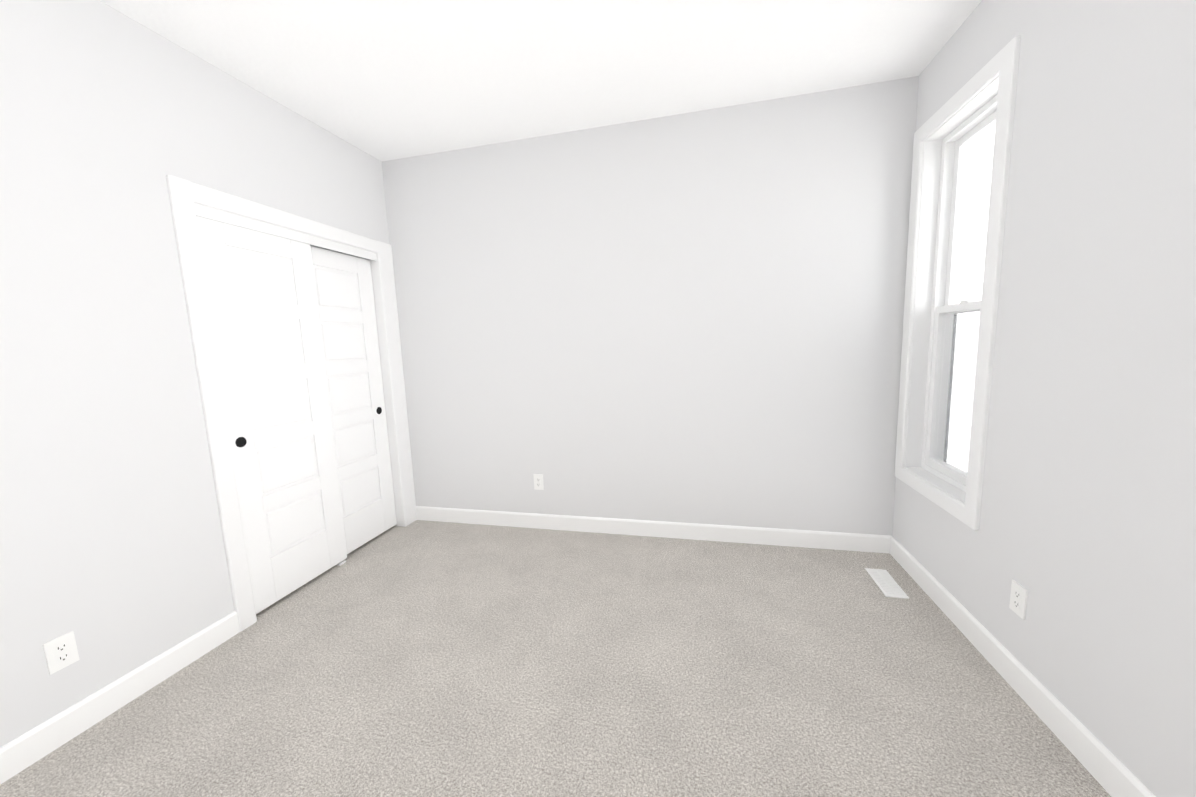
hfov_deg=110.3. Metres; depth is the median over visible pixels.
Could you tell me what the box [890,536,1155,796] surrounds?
baseboard
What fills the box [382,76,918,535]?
wall
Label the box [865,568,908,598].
air vent register
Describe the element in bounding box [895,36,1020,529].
window
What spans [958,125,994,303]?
sky
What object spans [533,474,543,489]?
electrical outlet
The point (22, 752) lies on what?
baseboard
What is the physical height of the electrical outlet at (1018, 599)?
0.117 m
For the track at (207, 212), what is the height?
0.055 m
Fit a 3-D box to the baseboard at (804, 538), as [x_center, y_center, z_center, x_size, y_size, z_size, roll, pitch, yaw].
[0.172,0.919,2.989,3.415,0.112,0.015,0,8,13]
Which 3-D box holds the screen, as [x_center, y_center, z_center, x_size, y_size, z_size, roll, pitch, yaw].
[1.874,-0.018,2.053,0.002,0.858,0.525,0,8,13]
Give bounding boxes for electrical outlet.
[43,631,79,674]
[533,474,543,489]
[1009,580,1027,619]
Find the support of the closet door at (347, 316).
in the wall at (112, 554)
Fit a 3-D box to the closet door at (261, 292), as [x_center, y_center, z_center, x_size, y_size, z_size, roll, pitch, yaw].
[-1.772,0.093,2.332,0.038,2.015,0.607,0,8,13]
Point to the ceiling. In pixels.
(384, 80)
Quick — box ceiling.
[100,0,981,160]
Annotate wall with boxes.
[0,0,389,746]
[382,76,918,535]
[892,0,1195,796]
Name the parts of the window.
window sash, window sash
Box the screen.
[943,311,979,471]
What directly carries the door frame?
attached to the wall at (112, 554)
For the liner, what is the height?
1.799 m
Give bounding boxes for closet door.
[196,216,346,613]
[310,246,396,553]
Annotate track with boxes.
[194,203,376,260]
[310,245,362,258]
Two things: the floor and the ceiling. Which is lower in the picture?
the floor
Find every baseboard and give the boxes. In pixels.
[0,611,239,784]
[415,506,890,553]
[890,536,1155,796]
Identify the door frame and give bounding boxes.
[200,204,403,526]
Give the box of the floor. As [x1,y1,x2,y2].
[0,520,1110,796]
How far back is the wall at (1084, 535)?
1.27 m
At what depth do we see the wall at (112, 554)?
1.63 m
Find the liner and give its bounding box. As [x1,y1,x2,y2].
[905,76,998,503]

